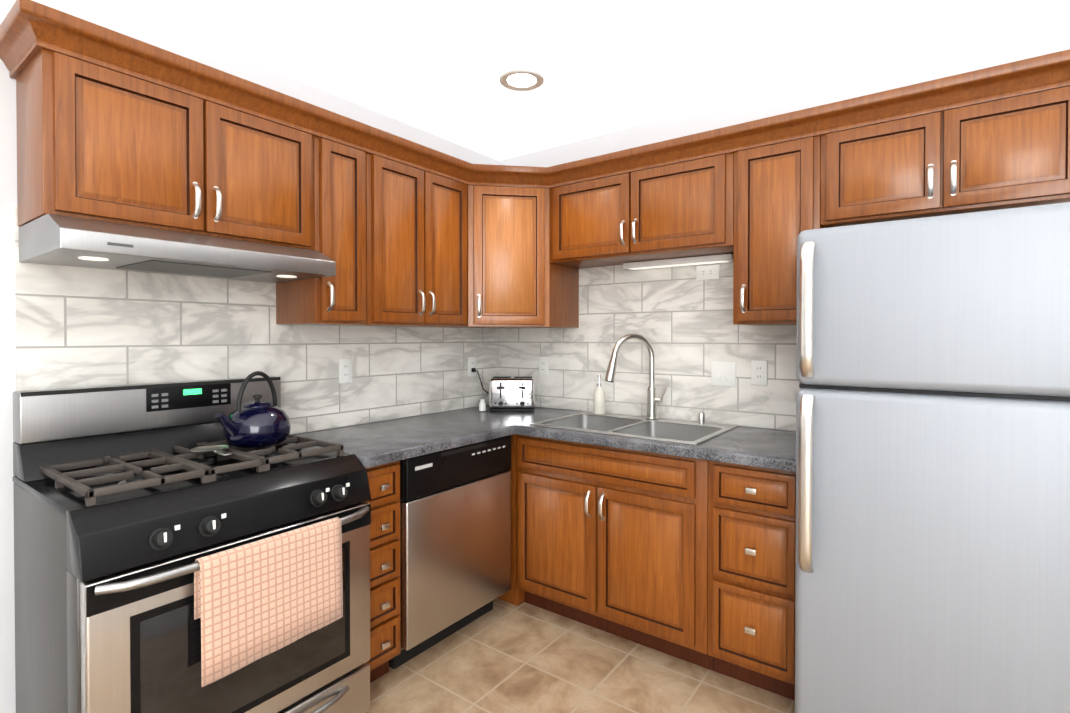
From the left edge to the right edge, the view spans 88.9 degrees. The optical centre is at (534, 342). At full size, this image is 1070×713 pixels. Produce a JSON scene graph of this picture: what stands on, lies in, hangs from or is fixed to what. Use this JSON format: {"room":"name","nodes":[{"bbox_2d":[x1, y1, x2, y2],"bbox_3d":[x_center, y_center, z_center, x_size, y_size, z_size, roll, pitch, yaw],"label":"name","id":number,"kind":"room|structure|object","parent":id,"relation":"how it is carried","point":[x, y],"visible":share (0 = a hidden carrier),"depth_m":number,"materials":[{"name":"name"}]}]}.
{"room":"kitchen","nodes":[
{"label":"kitchen","id":0,"kind":"room"},
{"bbox_2d":[0,0,498,712],"bbox_3d":[-1.669,0.085,1.664,0.100,2.470,4.700,0,1,36],"label":"wall","id":1,"kind":"structure","parent":0,"point":[108,16],"depth_m":1.68,"materials":[{"name":"white paint"}]},
{"bbox_2d":[16,48,313,249],"bbox_3d":[-1.206,-0.598,1.891,0.347,0.480,0.808,0,1,36],"label":"upper cabinet","id":2,"kind":"object","parent":1,"relation":"attached to","point":[96,142],"visible":0.98,"depth_m":1.69,"materials":[{"name":"brown wood"}]},
{"bbox_2d":[19,214,335,282],"bbox_3d":[-1.167,-0.300,1.866,0.444,0.110,0.805,0,1,36],"label":"range hood","id":3,"kind":"object","parent":2,"relation":"attached to","point":[53,239],"visible":0.98,"depth_m":1.67,"materials":[{"name":"silver metal"}]},
{"bbox_2d":[14,203,498,433],"bbox_3d":[-0.913,-0.018,2.594,0.008,0.834,2.286,0,1,36],"label":"backsplash","id":4,"kind":"structure","parent":1,"relation":"attached to","point":[75,327],"depth_m":2.16,"materials":[{"name":"tile"}]},
{"bbox_2d":[339,358,351,383],"bbox_3d":[-0.901,0.135,2.597,0.008,0.117,0.072,0,1,36],"label":"electrical outlet","id":5,"kind":"object","parent":4,"relation":"attached to","point":[345,370],"visible":1,"depth_m":2.59,"materials":[{"name":"white plastic"}]},
{"bbox_2d":[468,357,475,376],"bbox_3d":[-0.380,0.146,3.302,0.008,0.117,0.072,0,1,36],"label":"electrical outlet","id":6,"kind":"object","parent":4,"relation":"attached to","point":[471,362],"visible":0.88,"depth_m":3.29,"materials":[{"name":"white plastic"}]},
{"bbox_2d":[276,136,366,324],"bbox_3d":[-0.892,-0.460,2.316,0.347,0.765,0.242,0,1,36],"label":"upper cabinet","id":7,"kind":"object","parent":1,"relation":"attached to","point":[340,298],"visible":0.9,"depth_m":2.22,"materials":[{"name":"brown wood"}]},
{"bbox_2d":[339,153,467,326],"bbox_3d":[-0.634,-0.464,2.666,0.347,0.765,0.624,0,1,36],"label":"upper cabinet","id":8,"kind":"object","parent":1,"relation":"attached to","point":[417,243],"visible":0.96,"depth_m":2.54,"materials":[{"name":"brown wood"}]},
{"bbox_2d":[445,185,578,328],"bbox_3d":[-0.167,-0.468,3.083,0.601,0.765,0.602,0,1,36],"label":"upper cabinet","id":9,"kind":"object","parent":1,"relation":"attached to","point":[517,278],"visible":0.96,"depth_m":2.86,"materials":[{"name":"brown wood"}]},
{"bbox_2d":[0,0,1069,188],"bbox_3d":[0.166,-0.856,1.761,2.720,0.096,2.342,0,1,36],"label":"crown molding","id":10,"kind":"structure","parent":9,"relation":"attached to","point":[29,29],"depth_m":1.95,"materials":[{"name":"brown wood"}]},
{"bbox_2d":[366,598,794,712],"bbox_3d":[0.089,1.362,0.438,4.400,0.060,4.800,0,1,36],"label":"floor","id":11,"kind":"structure","parent":0,"point":[501,656],"depth_m":2.14,"materials":[{"name":"tile"}]},
{"bbox_2d":[13,376,370,712],"bbox_3d":[-1.052,0.732,1.761,0.734,1.172,0.800,0,1,36],"label":"stove","id":12,"kind":"object","parent":11,"relation":"on","point":[130,507],"visible":0.83,"depth_m":1.57,"materials":[{"name":"silver metal"}]},
{"bbox_2d":[190,445,231,455],"bbox_3d":[-1.039,0.352,1.772,0.181,0.011,0.112,0,1,36],"label":"spoon rest","id":13,"kind":"object","parent":12,"relation":"on","point":[217,449],"visible":1,"depth_m":1.78,"materials":[{"name":"silver metal"}]},
{"bbox_2d":[216,371,290,447],"bbox_3d":[-1.003,0.231,1.919,0.216,0.258,0.271,0,1,36],"label":"kettle","id":14,"kind":"object","parent":12,"relation":"on","point":[257,422],"visible":1,"depth_m":1.87,"materials":[{"name":"blue ceramic"}]},
{"bbox_2d":[194,517,342,686],"bbox_3d":[-0.748,0.719,1.573,0.049,0.324,0.410,0,1,36],"label":"towel","id":15,"kind":"object","parent":12,"relation":"hanging from","point":[256,600],"visible":1,"depth_m":1.53,"materials":[{"name":"fabric"}]},
{"bbox_2d":[365,461,400,682],"bbox_3d":[-0.807,0.879,2.209,0.640,0.869,0.206,0,1,36],"label":"drawers","id":16,"kind":"object","parent":11,"relation":"on","point":[385,590],"visible":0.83,"depth_m":2.05,"materials":[{"name":"brown wood"}]},
{"bbox_2d":[389,435,510,668],"bbox_3d":[-0.549,0.877,2.551,0.616,0.866,0.643,0,1,36],"label":"dishwasher","id":17,"kind":"object","parent":11,"relation":"on","point":[455,535],"visible":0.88,"depth_m":2.31,"materials":[{"name":"grey metal"}]},
{"bbox_2d":[497,434,524,605],"bbox_3d":[-0.164,0.870,3.106,0.606,0.869,0.596,0,1,36],"label":"base cabinet","id":18,"kind":"object","parent":11,"relation":"on","point":[514,595],"visible":0.1,"depth_m":2.70,"materials":[{"name":"brown wood"}]},
{"bbox_2d":[516,434,713,670],"bbox_3d":[0.448,0.875,2.621,0.952,0.869,0.648,0,1,36],"label":"base cabinet","id":19,"kind":"object","parent":11,"relation":"on","point":[613,540],"visible":0.85,"depth_m":2.34,"materials":[{"name":"brown wood"}]},
{"bbox_2d":[292,405,795,471],"bbox_3d":[0.086,0.422,2.353,1.904,0.040,1.506,0,1,36],"label":"countertop","id":20,"kind":"structure","parent":19,"relation":"on","point":[372,444],"depth_m":2.34,"materials":[{"name":"stone"}]},
{"bbox_2d":[479,399,485,410],"bbox_3d":[-0.302,0.359,3.137,0.040,0.068,0.040,0,1,36],"label":"salt shaker","id":21,"kind":"object","parent":20,"relation":"on","point":[482,405],"visible":1,"depth_m":3.12,"materials":[{"name":"white ceramic"}]},
{"bbox_2d":[471,368,534,410],"bbox_3d":[-0.176,0.274,3.231,0.407,0.237,0.277,0,1,36],"label":"toaster","id":22,"kind":"object","parent":20,"relation":"on","point":[511,393],"visible":1,"depth_m":3.12,"materials":[{"name":"silver metal"}]},
{"bbox_2d":[529,411,737,444],"bbox_3d":[0.466,0.486,2.613,0.826,0.187,0.544,0,1,36],"label":"sink","id":23,"kind":"object","parent":20,"relation":"in","point":[681,431],"visible":0.4,"depth_m":2.68,"materials":[{"name":"metal"}]},
{"bbox_2d":[593,375,604,413],"bbox_3d":[0.348,0.281,2.963,0.062,0.213,0.066,0,1,36],"label":"soap dispenser","id":24,"kind":"object","parent":23,"relation":"on","point":[599,401],"visible":1,"depth_m":2.94,"materials":[{"name":"white"}]},
{"bbox_2d":[698,411,704,423],"bbox_3d":[0.805,0.362,2.641,0.034,0.057,0.034,0,1,36],"label":"air gap","id":25,"kind":"object","parent":23,"relation":"on","point":[701,417],"visible":1,"depth_m":2.63,"materials":[{"name":"silver metal"}]},
{"bbox_2d":[605,333,667,419],"bbox_3d":[0.511,0.172,2.721,0.237,0.436,0.273,0,1,36],"label":"faucet","id":26,"kind":"object","parent":20,"relation":"on","point":[653,400],"visible":1,"depth_m":2.76,"materials":[{"name":"silver metal"}]},
{"bbox_2d":[708,460,795,700],"bbox_3d":[0.971,0.879,2.239,0.339,0.869,0.640,0,1,36],"label":"drawers","id":27,"kind":"object","parent":11,"relation":"on","point":[751,565],"visible":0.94,"depth_m":2.01,"materials":[{"name":"brown wood"}]},
{"bbox_2d":[795,202,1069,712],"bbox_3d":[1.346,0.479,1.809,0.756,1.678,0.816,0,1,36],"label":"refrigerator","id":28,"kind":"object","parent":11,"relation":"on","point":[932,559],"visible":1,"depth_m":1.53,"materials":[{"name":"silver metal"}]},
{"bbox_2d":[99,0,1069,160],"bbox_3d":[0.089,-1.167,0.412,4.400,0.060,4.800,0,1,36],"label":"ceiling","id":29,"kind":"structure","parent":0,"point":[440,67],"depth_m":2.13,"materials":[{"name":"white paint"}]},
{"bbox_2d":[499,68,543,90],"bbox_3d":[-0.058,-1.152,2.400,0.196,0.012,0.196,0,1,36],"label":"recessed light","id":30,"kind":"object","parent":29,"relation":"in","point":[520,79],"visible":1,"depth_m":2.39,"materials":[{"name":"white plastic"}]},
{"bbox_2d":[499,17,1069,430],"bbox_3d":[1.486,0.078,2.314,4.400,2.470,0.100,0,1,36],"label":"wall","id":31,"kind":"structure","parent":0,"point":[1033,41],"depth_m":2.39,"materials":[{"name":"white paint"}]},
{"bbox_2d":[550,153,733,268],"bbox_3d":[0.536,-0.634,2.720,0.958,0.425,0.347,0,1,36],"label":"upper cabinet","id":32,"kind":"object","parent":31,"relation":"attached to","point":[680,210],"visible":0.98,"depth_m":2.57,"materials":[{"name":"brown wood"}]},
{"bbox_2d":[623,253,732,269],"bbox_3d":[0.716,-0.404,2.756,0.570,0.033,0.073,0,1,36],"label":"under-cabinet light","id":33,"kind":"object","parent":32,"relation":"attached to","point":[708,259],"visible":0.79,"depth_m":2.71,"materials":[{"name":"white plastic"}]},
{"bbox_2d":[499,262,800,430],"bbox_3d":[0.553,-0.022,2.937,1.942,0.834,0.008,0,1,36],"label":"backsplash","id":34,"kind":"structure","parent":31,"relation":"attached to","point":[680,318],"depth_m":2.85,"materials":[{"name":"tile"}]},
{"bbox_2d":[539,357,548,376],"bbox_3d":[0.052,0.146,3.299,0.072,0.117,0.008,0,1,36],"label":"electrical outlet","id":35,"kind":"object","parent":34,"relation":"attached to","point":[543,366],"visible":1,"depth_m":3.29,"materials":[{"name":"white plastic"}]},
{"bbox_2d":[696,264,719,279],"bbox_3d":[0.854,-0.346,2.700,0.117,0.072,0.008,0,1,36],"label":"outlet","id":36,"kind":"object","parent":34,"relation":"attached to","point":[707,272],"visible":1,"depth_m":2.70,"materials":[{"name":"white plastic"}]},
{"bbox_2d":[711,362,735,386],"bbox_3d":[0.917,0.154,2.657,0.118,0.117,0.010,0,1,36],"label":"double light switch","id":37,"kind":"object","parent":34,"relation":"attached to","point":[723,373],"visible":1,"depth_m":2.66,"materials":[{"name":"white plastic"}]},
{"bbox_2d":[751,360,766,385],"bbox_3d":[1.051,0.142,2.559,0.072,0.117,0.008,0,1,36],"label":"electrical outlet","id":38,"kind":"object","parent":34,"relation":"attached to","point":[758,372],"visible":1,"depth_m":2.56,"materials":[{"name":"white plastic"}]},
{"bbox_2d":[733,135,822,325],"bbox_3d":[1.056,-0.460,2.337,0.332,0.765,0.347,0,1,36],"label":"upper cabinet","id":39,"kind":"object","parent":31,"relation":"attached to","point":[777,195],"visible":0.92,"depth_m":2.23,"materials":[{"name":"brown wood"}]},
{"bbox_2d":[820,86,1069,227],"bbox_3d":[1.498,-0.649,2.008,0.763,0.380,0.347,0,1,36],"label":"upper cabinet","id":40,"kind":"object","parent":31,"relation":"attached to","point":[1011,152],"visible":0.98,"depth_m":1.88,"materials":[{"name":"brown wood"}]}
]}

